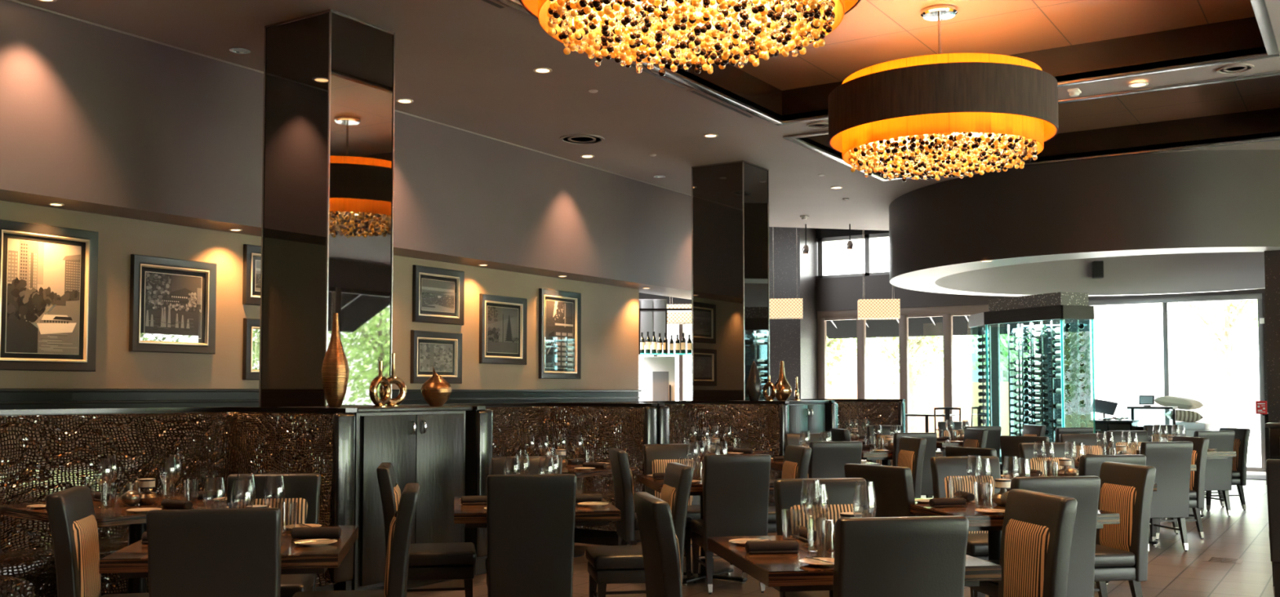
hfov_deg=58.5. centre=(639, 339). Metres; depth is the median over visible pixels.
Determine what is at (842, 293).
wall
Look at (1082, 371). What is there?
wine bottle
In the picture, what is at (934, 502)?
rolled napkin
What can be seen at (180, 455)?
wine glass
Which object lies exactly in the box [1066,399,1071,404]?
wine bottle
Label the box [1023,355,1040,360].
wine bottle
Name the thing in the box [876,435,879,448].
pepper mill
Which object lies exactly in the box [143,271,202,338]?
print
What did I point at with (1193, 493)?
seat cushion
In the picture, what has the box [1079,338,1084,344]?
wine bottle
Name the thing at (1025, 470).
rolled napkin
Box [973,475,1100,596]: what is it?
dining chair
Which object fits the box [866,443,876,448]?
rolled napkin
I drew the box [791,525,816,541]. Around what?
rolled napkin
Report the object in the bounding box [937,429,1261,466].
street
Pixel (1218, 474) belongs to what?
dining chair
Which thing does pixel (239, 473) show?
wine glass
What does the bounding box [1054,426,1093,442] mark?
dining chair
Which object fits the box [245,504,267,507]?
plate
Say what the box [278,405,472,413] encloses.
countertop
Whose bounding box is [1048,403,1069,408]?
wine bottle
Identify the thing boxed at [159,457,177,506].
wine glass
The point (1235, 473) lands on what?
seat cushion
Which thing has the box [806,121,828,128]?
ceiling speaker
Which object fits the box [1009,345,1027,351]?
wine bottle
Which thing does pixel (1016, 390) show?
wine bottle
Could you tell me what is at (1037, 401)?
wine bottle
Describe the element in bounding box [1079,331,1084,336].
wine bottle
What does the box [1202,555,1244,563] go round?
floor vent
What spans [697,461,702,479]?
salt shaker
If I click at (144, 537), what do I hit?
rolled napkin
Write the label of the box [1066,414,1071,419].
wine bottle
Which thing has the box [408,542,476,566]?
seat cushion
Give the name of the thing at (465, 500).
rolled napkin
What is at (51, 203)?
recessed light
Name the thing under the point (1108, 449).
pepper mill
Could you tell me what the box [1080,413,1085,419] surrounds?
wine bottle
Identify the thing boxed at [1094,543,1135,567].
seat cushion
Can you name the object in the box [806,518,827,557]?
tumbler
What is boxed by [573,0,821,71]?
beads
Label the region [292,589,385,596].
seat cushion
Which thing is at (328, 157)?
column
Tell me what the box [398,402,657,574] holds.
partition wall
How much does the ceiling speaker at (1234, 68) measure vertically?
0.014 m
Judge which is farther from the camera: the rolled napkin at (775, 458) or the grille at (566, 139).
the grille at (566, 139)
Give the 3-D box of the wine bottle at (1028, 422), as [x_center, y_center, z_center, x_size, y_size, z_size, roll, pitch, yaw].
[6.130,1.300,17.817,0.089,0.087,0.352,1,-3,-25]
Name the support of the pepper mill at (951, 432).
on the dining table at (940, 444)
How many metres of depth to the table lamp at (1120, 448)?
10.61 m
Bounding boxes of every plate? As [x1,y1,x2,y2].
[26,503,45,508]
[126,507,161,512]
[213,497,226,501]
[282,523,321,528]
[294,538,337,546]
[574,466,595,470]
[578,501,608,506]
[726,452,743,453]
[728,537,768,545]
[799,557,834,566]
[872,449,888,451]
[915,498,929,503]
[974,508,1004,513]
[1000,474,1009,477]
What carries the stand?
on the floor
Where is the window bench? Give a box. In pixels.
[1175,421,1211,436]
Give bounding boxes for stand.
[1264,422,1279,458]
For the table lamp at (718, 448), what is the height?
0.148 m
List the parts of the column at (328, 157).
corner trim, corner trim, trim, corner trim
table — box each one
[0,492,226,593]
[98,524,358,577]
[453,496,621,527]
[561,462,635,556]
[636,474,773,585]
[699,448,773,459]
[707,533,1001,596]
[770,459,880,471]
[850,437,867,444]
[861,447,942,466]
[905,413,959,432]
[910,497,1119,596]
[936,439,1000,448]
[1000,473,1156,584]
[1074,460,1196,545]
[1136,449,1235,519]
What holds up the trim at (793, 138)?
attached to the ceiling at (469, 65)
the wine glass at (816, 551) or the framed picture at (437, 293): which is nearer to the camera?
the wine glass at (816, 551)
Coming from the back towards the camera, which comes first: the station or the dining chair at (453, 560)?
the station
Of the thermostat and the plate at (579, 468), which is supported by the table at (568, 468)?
the plate at (579, 468)
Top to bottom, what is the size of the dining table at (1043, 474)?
0.750 m
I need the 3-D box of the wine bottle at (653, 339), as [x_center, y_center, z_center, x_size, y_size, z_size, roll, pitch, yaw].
[0.207,0.044,17.070,0.080,0.326,0.082,-2,-3,33]
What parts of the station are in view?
drawer, drawer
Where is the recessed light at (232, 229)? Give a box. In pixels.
[228,228,242,231]
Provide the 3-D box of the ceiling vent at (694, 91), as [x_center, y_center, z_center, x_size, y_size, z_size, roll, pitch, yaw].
[0.837,-2.375,11.549,0.090,0.008,1.300,-2,-3,33]
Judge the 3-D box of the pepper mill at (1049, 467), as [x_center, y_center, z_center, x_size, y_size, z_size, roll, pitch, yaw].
[3.052,0.964,8.525,0.040,0.146,0.040,-2,-3,33]
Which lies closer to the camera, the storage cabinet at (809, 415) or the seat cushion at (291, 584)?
the seat cushion at (291, 584)
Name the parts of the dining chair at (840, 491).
striped panel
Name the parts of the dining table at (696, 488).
under frame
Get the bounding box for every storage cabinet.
[278,405,472,590]
[737,400,829,433]
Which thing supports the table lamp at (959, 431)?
on the dining table at (940, 444)
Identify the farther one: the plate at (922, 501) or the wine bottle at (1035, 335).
the wine bottle at (1035, 335)
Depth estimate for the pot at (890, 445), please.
12.72 m
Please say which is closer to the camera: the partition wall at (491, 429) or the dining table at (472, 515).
the dining table at (472, 515)
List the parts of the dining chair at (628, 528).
backrest, leg, striped panel, leg, leg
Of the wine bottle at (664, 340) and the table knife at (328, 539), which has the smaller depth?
the table knife at (328, 539)
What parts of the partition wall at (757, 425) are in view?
post, rail, panel, backrest, post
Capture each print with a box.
[4,238,81,355]
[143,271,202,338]
[254,259,261,291]
[254,333,259,365]
[419,342,452,371]
[421,278,454,312]
[486,305,518,353]
[545,299,573,368]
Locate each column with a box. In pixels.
[258,8,395,407]
[691,160,769,400]
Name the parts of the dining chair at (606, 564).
leg, leg, striped panel, backrest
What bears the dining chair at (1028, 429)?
on the floor
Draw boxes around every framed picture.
[0,219,98,371]
[128,253,217,354]
[242,244,261,305]
[242,318,260,379]
[410,329,462,383]
[412,264,464,324]
[479,293,527,364]
[538,288,581,378]
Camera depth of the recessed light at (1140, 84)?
10.71 m
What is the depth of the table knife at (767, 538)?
4.86 m
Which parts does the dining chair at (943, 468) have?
backrest, striped panel, leg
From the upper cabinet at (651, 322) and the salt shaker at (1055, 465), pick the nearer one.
the salt shaker at (1055, 465)
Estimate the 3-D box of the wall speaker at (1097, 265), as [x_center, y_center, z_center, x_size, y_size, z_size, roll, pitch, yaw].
[8.194,-1.250,20.462,0.170,0.310,0.200,0,-3,7]
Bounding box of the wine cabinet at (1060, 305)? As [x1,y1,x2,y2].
[968,291,1095,442]
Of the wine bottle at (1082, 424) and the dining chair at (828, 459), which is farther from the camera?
the wine bottle at (1082, 424)
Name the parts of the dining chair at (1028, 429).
striped panel, backrest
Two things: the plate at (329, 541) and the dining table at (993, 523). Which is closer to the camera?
the plate at (329, 541)
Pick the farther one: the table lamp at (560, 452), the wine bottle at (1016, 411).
the wine bottle at (1016, 411)
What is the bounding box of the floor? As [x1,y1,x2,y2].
[406,471,1274,596]
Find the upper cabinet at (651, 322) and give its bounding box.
[639,298,666,345]
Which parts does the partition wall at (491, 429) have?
post, rail, backrest, post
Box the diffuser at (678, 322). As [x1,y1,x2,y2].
[678,322,691,324]
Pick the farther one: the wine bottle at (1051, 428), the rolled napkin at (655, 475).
the wine bottle at (1051, 428)
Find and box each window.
[653,324,685,400]
[816,232,889,278]
[1084,293,1266,471]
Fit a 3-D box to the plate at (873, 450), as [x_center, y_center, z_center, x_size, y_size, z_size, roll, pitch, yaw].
[2.610,1.206,12.395,0.178,0.014,0.178,-2,-3,33]
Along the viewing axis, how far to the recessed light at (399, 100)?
11.40 m
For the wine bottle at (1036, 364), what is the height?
0.087 m
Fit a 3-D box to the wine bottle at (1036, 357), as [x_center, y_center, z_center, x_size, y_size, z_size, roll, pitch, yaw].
[6.027,0.269,17.342,0.089,0.087,0.352,1,-3,-25]
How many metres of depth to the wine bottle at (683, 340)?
17.02 m
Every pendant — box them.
[666,296,691,324]
[769,226,802,318]
[857,229,900,319]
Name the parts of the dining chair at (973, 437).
striped panel, backrest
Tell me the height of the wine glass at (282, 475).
0.275 m
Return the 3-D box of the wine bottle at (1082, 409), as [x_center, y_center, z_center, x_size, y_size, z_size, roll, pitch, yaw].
[6.595,1.039,17.018,0.077,0.075,0.306,-1,-3,21]
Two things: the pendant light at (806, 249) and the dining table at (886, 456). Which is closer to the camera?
the dining table at (886, 456)
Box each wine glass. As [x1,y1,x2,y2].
[94,457,113,508]
[101,455,119,502]
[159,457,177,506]
[165,454,182,499]
[203,476,226,507]
[230,479,253,508]
[234,473,256,506]
[263,475,285,537]
[800,478,822,545]
[805,483,828,553]
[852,484,876,515]
[853,480,876,515]
[966,455,982,502]
[973,457,991,507]
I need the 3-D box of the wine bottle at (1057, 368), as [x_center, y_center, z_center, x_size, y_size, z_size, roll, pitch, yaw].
[6.202,0.425,16.953,0.089,0.087,0.352,1,-3,-25]
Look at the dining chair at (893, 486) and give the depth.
6.72 m
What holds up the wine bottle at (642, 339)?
on the bar shelf at (665, 310)
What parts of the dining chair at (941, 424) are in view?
striped panel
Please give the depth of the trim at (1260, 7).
10.28 m
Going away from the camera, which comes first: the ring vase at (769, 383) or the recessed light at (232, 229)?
the recessed light at (232, 229)
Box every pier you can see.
[768,226,817,399]
[1264,249,1279,458]
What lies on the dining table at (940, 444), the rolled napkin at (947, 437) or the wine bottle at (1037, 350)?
the rolled napkin at (947, 437)
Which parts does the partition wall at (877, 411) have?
post, rail, panel, backrest, post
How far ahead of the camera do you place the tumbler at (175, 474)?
6.93 m
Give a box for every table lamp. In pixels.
[138,478,158,504]
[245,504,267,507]
[555,448,568,466]
[711,438,721,452]
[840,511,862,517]
[851,428,859,439]
[884,435,893,449]
[956,429,964,440]
[992,478,1011,505]
[1057,457,1071,475]
[1115,444,1126,454]
[1168,435,1173,441]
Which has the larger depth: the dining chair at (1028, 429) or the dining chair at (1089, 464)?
the dining chair at (1028, 429)
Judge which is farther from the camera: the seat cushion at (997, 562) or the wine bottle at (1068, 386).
the wine bottle at (1068, 386)
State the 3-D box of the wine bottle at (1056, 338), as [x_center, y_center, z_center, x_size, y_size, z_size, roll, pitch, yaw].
[6.202,-0.022,16.973,0.089,0.087,0.352,1,-3,-25]
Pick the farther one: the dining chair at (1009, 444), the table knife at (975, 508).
the dining chair at (1009, 444)
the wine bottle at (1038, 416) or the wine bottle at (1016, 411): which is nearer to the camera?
the wine bottle at (1038, 416)
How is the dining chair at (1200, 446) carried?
on the floor
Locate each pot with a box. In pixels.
[121,489,141,505]
[706,444,715,452]
[849,433,856,439]
[887,441,893,449]
[1000,491,1008,504]
[1063,467,1078,475]
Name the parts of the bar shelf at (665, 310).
rail, shelf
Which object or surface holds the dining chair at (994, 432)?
on the floor
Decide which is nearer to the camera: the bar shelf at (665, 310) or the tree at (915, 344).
the bar shelf at (665, 310)
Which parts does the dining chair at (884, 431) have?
striped panel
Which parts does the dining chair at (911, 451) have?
striped panel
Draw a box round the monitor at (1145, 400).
[1138,395,1154,406]
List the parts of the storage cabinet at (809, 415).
door, door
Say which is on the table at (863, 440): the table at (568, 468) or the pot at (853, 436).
the pot at (853, 436)
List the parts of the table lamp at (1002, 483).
lamp shade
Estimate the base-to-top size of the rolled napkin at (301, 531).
0.046 m
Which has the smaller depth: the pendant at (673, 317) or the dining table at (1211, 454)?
the dining table at (1211, 454)
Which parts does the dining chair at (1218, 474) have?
backrest, leg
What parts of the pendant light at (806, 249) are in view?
stem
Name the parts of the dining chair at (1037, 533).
striped panel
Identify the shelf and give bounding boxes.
[639,308,691,355]
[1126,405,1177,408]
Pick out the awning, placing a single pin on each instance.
(922, 326)
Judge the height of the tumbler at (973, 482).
0.144 m
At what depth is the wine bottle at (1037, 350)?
17.75 m
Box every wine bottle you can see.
[640,332,644,353]
[644,331,650,353]
[651,331,656,353]
[657,333,662,353]
[662,332,668,353]
[669,334,673,353]
[675,333,679,353]
[680,333,685,353]
[687,333,691,353]
[1009,331,1027,337]
[1009,337,1027,344]
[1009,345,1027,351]
[1009,360,1028,364]
[1010,366,1028,372]
[1010,373,1028,379]
[1010,381,1028,386]
[1010,387,1028,393]
[1010,395,1028,400]
[1010,402,1029,408]
[1010,408,1029,414]
[1010,416,1029,422]
[1011,423,1027,429]
[1011,431,1022,435]
[1023,328,1040,332]
[1023,333,1040,339]
[1023,340,1040,346]
[1023,347,1040,353]
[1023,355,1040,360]
[1023,362,1040,368]
[1023,369,1039,375]
[1024,420,1042,424]
[1027,324,1047,330]
[1027,331,1047,337]
[1027,354,1047,359]
[1028,361,1047,367]
[1028,368,1048,374]
[1028,376,1048,382]
[1028,383,1048,389]
[1028,391,1048,396]
[1028,398,1048,404]
[1028,405,1048,412]
[1028,413,1048,419]
[1029,421,1048,426]
[1048,327,1068,333]
[1048,334,1068,341]
[1048,342,1068,348]
[1048,350,1068,355]
[1048,357,1068,363]
[1048,364,1069,371]
[1048,373,1069,378]
[1048,387,1069,393]
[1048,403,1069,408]
[1049,417,1070,424]
[1049,426,1068,431]
[1064,323,1070,328]
[1066,383,1071,389]
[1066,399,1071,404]
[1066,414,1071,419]
[1078,323,1084,328]
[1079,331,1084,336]
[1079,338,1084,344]
[1079,346,1084,351]
[1079,353,1084,359]
[1079,361,1084,366]
[1079,368,1084,373]
[1080,376,1084,382]
[1080,384,1084,389]
[1080,391,1084,396]
[1080,399,1085,404]
[1080,406,1085,412]
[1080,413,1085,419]
[1080,422,1085,426]
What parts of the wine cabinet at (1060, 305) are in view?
rack post, rack post, rack post, rack post, rack post, rack post, rack post, rack post, rack post, rack post, rack post, rack post, rack post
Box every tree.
[826,335,874,393]
[855,334,964,432]
[955,334,1027,382]
[973,333,1039,435]
[1155,299,1258,427]
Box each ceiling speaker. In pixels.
[559,133,604,144]
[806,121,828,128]
[1216,63,1253,74]
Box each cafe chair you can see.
[933,406,960,450]
[970,406,986,426]
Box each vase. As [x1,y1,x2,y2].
[320,312,349,407]
[368,360,391,407]
[378,353,406,406]
[421,364,452,406]
[746,360,761,400]
[762,375,776,400]
[774,360,791,399]
[792,377,800,399]
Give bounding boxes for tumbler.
[99,482,116,510]
[160,474,175,497]
[183,479,199,501]
[277,501,297,534]
[781,508,800,542]
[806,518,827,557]
[973,481,989,508]
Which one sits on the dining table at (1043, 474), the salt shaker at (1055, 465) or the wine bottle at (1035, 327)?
the salt shaker at (1055, 465)
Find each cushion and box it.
[0,536,336,596]
[100,592,149,596]
[280,573,314,596]
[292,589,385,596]
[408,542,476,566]
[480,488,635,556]
[484,557,487,573]
[585,544,644,569]
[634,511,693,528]
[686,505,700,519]
[690,519,702,535]
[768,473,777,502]
[768,506,776,522]
[785,590,829,596]
[966,533,988,555]
[986,560,999,583]
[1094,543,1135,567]
[1154,395,1204,409]
[1164,409,1203,422]
[1189,489,1196,498]
[1231,470,1239,478]
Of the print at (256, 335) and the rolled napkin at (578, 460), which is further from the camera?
the print at (256, 335)
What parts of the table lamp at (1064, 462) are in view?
lamp shade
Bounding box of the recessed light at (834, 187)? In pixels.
[830,186,842,188]
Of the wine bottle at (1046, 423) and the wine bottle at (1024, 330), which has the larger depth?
the wine bottle at (1024, 330)
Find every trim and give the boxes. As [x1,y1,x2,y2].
[0,387,641,404]
[7,0,691,195]
[497,0,1279,125]
[782,70,1279,181]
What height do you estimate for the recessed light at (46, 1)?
0.007 m
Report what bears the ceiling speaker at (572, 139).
attached to the ceiling at (469, 65)
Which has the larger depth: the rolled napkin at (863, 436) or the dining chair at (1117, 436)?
the rolled napkin at (863, 436)
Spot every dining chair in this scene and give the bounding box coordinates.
[45,485,149,596]
[146,507,281,596]
[226,472,320,596]
[292,482,420,596]
[376,462,476,596]
[484,473,576,596]
[491,456,561,474]
[585,462,693,596]
[608,448,693,577]
[633,491,682,596]
[643,443,700,546]
[690,453,771,594]
[730,444,811,564]
[773,477,868,596]
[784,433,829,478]
[808,440,862,478]
[830,427,850,440]
[833,515,968,596]
[844,462,915,516]
[866,425,902,466]
[892,432,937,497]
[896,436,926,497]
[930,456,1000,596]
[931,427,988,497]
[937,421,969,456]
[945,445,997,456]
[964,426,1001,457]
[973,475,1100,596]
[998,488,1077,596]
[1000,424,1045,474]
[1000,435,1048,491]
[1018,442,1075,473]
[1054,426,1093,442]
[1059,433,1106,458]
[1078,454,1146,476]
[1093,461,1155,596]
[1106,430,1171,519]
[1139,441,1193,551]
[1143,424,1179,441]
[1155,435,1208,539]
[1193,430,1235,516]
[1204,427,1250,511]
[1266,458,1279,596]
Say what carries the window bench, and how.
on the floor
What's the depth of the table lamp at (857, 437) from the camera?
15.48 m
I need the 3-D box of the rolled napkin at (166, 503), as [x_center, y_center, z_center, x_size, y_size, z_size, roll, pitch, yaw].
[-2.567,0.914,6.346,0.210,0.046,0.070,-2,-3,33]
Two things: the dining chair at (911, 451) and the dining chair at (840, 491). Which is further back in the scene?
the dining chair at (911, 451)
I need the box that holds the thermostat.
[1259,317,1264,323]
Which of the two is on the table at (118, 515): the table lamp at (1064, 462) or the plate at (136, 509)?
the plate at (136, 509)
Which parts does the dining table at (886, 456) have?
under frame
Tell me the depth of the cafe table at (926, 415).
19.49 m
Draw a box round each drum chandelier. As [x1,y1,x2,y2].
[518,0,861,75]
[827,4,1058,182]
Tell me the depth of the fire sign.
17.20 m
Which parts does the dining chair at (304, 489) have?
striped panel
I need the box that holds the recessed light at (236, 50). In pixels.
[229,47,250,53]
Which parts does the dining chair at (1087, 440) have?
striped panel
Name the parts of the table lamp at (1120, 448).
lamp shade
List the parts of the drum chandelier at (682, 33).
bead plate, lamp shade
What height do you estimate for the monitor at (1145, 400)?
0.173 m
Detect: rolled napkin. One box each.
[90,491,112,501]
[141,531,147,543]
[160,498,194,509]
[186,489,223,499]
[291,526,341,537]
[461,495,487,504]
[567,457,584,464]
[575,493,602,502]
[582,462,606,468]
[652,472,665,479]
[720,445,734,450]
[732,448,752,453]
[745,540,799,553]
[773,456,783,461]
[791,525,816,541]
[858,434,866,438]
[862,445,870,449]
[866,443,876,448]
[928,497,966,506]
[936,437,945,440]
[942,435,950,439]
[953,490,975,501]
[1008,472,1038,479]
[1022,468,1041,475]
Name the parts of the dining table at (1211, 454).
under frame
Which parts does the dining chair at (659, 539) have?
striped panel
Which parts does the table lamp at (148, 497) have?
lamp shade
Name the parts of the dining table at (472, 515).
under frame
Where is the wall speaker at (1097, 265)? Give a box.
[1092,260,1103,278]
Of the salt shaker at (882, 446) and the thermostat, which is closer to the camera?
the salt shaker at (882, 446)
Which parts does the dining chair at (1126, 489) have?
leg, striped panel, leg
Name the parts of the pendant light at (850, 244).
stem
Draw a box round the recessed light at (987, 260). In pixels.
[979,259,993,262]
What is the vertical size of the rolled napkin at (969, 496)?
0.046 m
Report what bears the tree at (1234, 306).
on the street
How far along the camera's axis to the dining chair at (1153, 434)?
15.04 m
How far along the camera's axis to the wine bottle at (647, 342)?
17.04 m
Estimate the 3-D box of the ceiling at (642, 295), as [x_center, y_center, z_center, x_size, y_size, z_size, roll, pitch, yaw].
[-0.767,-1.220,21.187,5.700,1.440,0.300,-2,-3,33]
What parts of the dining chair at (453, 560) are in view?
backrest, striped panel, leg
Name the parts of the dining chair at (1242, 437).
leg, leg, backrest, striped panel, leg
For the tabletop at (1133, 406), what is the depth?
17.63 m
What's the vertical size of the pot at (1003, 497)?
0.086 m
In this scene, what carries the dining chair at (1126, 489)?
on the floor
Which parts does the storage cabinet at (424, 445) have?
door, handle, handle, door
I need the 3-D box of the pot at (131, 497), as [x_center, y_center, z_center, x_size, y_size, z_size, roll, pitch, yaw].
[-2.899,0.902,6.515,0.094,0.086,0.120,-1,-3,16]
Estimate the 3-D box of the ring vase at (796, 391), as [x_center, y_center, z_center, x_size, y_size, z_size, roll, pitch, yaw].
[1.936,0.607,14.110,0.100,0.290,0.128,1,-3,-18]
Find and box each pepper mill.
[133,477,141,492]
[693,458,698,478]
[816,513,826,549]
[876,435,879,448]
[950,429,953,440]
[977,479,985,505]
[1046,458,1052,475]
[1106,445,1110,454]
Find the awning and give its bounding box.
[826,315,1038,338]
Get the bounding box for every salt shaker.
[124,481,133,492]
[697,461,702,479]
[702,440,706,452]
[824,519,835,551]
[880,438,884,449]
[953,431,956,440]
[985,483,992,506]
[1052,462,1057,475]
[1111,448,1115,454]
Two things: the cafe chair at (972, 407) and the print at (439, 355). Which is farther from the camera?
the cafe chair at (972, 407)
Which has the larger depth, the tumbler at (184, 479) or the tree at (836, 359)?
the tree at (836, 359)
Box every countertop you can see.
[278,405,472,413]
[737,400,829,403]
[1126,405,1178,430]
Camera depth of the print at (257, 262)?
10.88 m
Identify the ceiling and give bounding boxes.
[15,0,1279,230]
[639,292,691,304]
[728,0,1255,90]
[888,149,1279,296]
[1057,75,1279,133]
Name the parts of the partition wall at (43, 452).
backrest, rail, post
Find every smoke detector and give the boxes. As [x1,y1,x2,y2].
[800,215,808,219]
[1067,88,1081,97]
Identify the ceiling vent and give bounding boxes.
[478,0,509,9]
[611,57,689,88]
[686,88,755,118]
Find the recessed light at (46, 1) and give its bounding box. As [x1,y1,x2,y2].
[37,0,57,2]
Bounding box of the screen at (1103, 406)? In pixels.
[1089,398,1118,419]
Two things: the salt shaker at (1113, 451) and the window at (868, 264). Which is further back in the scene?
the window at (868, 264)
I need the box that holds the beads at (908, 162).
[865,132,1027,179]
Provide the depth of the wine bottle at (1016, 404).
18.01 m
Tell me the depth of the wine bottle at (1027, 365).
17.89 m
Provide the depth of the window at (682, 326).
26.47 m
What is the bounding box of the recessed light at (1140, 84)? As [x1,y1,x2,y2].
[1128,81,1148,87]
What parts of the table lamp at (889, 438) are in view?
lamp shade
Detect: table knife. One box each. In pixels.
[294,538,335,543]
[576,502,603,503]
[728,537,769,542]
[804,555,834,564]
[974,507,1004,511]
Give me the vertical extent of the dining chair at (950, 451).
0.961 m
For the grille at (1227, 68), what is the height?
0.006 m
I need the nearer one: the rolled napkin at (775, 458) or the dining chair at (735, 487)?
the dining chair at (735, 487)
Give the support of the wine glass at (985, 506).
on the dining table at (993, 523)
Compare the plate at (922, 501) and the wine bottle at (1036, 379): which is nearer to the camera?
the plate at (922, 501)
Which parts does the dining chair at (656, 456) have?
backrest, striped panel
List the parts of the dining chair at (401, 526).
striped panel, backrest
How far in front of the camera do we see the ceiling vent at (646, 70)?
10.56 m
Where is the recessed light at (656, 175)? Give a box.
[653,174,665,177]
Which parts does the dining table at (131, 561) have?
under frame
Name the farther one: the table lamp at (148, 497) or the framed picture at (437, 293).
the framed picture at (437, 293)
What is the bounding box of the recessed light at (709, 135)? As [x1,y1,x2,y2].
[702,133,718,137]
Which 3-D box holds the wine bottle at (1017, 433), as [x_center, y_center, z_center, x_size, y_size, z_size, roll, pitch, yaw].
[6.005,1.486,18.081,0.089,0.087,0.352,1,-3,-25]
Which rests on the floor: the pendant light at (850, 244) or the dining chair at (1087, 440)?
the dining chair at (1087, 440)
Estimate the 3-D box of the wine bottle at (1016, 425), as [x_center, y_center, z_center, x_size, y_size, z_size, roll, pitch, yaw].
[6.005,1.374,18.086,0.089,0.087,0.352,1,-3,-25]
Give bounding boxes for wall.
[0,0,691,299]
[0,200,639,409]
[0,406,356,596]
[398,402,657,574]
[562,400,789,506]
[773,398,905,462]
[816,228,1268,442]
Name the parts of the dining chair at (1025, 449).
striped panel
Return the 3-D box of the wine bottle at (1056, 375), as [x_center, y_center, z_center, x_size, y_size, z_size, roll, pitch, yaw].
[6.202,0.537,16.948,0.089,0.087,0.352,1,-3,-25]
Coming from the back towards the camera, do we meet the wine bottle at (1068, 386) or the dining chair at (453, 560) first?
the wine bottle at (1068, 386)
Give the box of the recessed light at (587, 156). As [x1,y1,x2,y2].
[580,154,594,158]
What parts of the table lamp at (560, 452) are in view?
lamp shade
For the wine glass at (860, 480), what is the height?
0.275 m
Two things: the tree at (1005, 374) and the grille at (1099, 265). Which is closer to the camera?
the grille at (1099, 265)
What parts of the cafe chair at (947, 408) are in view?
backrest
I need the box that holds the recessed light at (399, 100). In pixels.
[395,98,413,103]
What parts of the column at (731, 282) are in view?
corner trim, trim, corner trim, corner trim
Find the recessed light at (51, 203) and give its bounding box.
[48,202,64,205]
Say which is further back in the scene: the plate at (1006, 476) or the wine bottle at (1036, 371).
the wine bottle at (1036, 371)
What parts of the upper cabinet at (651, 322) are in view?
door, door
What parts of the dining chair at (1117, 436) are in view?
backrest, striped panel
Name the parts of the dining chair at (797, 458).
striped panel, backrest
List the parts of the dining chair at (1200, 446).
leg, leg, backrest, striped panel, leg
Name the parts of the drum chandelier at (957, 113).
hanging rod, bead plate, lamp shade, lamp shade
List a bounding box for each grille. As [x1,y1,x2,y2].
[562,135,600,142]
[808,124,828,127]
[1094,261,1103,276]
[1219,65,1251,72]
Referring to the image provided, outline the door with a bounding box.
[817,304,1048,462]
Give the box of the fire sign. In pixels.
[1255,400,1266,413]
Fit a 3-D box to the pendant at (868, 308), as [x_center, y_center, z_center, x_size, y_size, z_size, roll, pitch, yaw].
[4.282,-1.670,20.559,0.720,2.598,0.403,0,-3,8]
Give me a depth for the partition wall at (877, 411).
16.64 m
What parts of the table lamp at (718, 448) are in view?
lamp shade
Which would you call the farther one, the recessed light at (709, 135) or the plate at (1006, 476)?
the recessed light at (709, 135)
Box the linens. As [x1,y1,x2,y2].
[1103,416,1128,420]
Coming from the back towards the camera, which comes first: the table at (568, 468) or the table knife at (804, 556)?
the table at (568, 468)
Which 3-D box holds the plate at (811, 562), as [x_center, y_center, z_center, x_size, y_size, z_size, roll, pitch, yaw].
[0.687,0.838,4.291,0.178,0.014,0.178,-2,-3,33]
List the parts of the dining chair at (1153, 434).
striped panel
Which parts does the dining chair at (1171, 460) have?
leg, backrest, leg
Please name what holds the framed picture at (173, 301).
attached to the wall at (610, 314)
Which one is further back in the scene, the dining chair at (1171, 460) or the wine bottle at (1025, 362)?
the wine bottle at (1025, 362)
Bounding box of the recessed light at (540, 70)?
[533,66,551,73]
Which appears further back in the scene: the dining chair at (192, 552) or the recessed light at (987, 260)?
the recessed light at (987, 260)
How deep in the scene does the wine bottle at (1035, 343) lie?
17.76 m
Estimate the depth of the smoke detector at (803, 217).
18.85 m
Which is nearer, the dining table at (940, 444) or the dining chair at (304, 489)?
the dining chair at (304, 489)
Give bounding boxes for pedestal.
[1262,412,1269,484]
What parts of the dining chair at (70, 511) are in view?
backrest, striped panel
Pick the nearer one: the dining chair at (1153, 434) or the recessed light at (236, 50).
the recessed light at (236, 50)
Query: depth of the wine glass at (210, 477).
4.97 m
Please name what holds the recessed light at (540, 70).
in the ceiling at (469, 65)
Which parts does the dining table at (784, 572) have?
under frame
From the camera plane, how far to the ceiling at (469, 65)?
11.20 m
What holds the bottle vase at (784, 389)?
on the countertop
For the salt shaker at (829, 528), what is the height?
0.125 m
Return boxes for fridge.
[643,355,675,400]
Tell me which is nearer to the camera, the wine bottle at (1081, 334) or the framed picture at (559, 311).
the framed picture at (559, 311)
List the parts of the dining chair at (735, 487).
leg, leg, backrest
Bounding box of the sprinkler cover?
[588,89,598,93]
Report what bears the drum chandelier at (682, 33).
hanging from the ceiling at (874, 32)
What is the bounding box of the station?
[1087,419,1138,447]
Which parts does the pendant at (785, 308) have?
lamp shade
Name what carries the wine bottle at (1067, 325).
in the wine cabinet at (1060, 305)
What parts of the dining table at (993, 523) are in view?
under frame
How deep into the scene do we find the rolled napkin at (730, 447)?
12.56 m
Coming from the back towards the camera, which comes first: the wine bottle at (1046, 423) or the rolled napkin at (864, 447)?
the wine bottle at (1046, 423)
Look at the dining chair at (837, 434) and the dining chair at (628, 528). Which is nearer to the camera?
the dining chair at (628, 528)
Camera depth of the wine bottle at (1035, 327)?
17.28 m
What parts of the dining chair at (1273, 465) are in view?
leg, leg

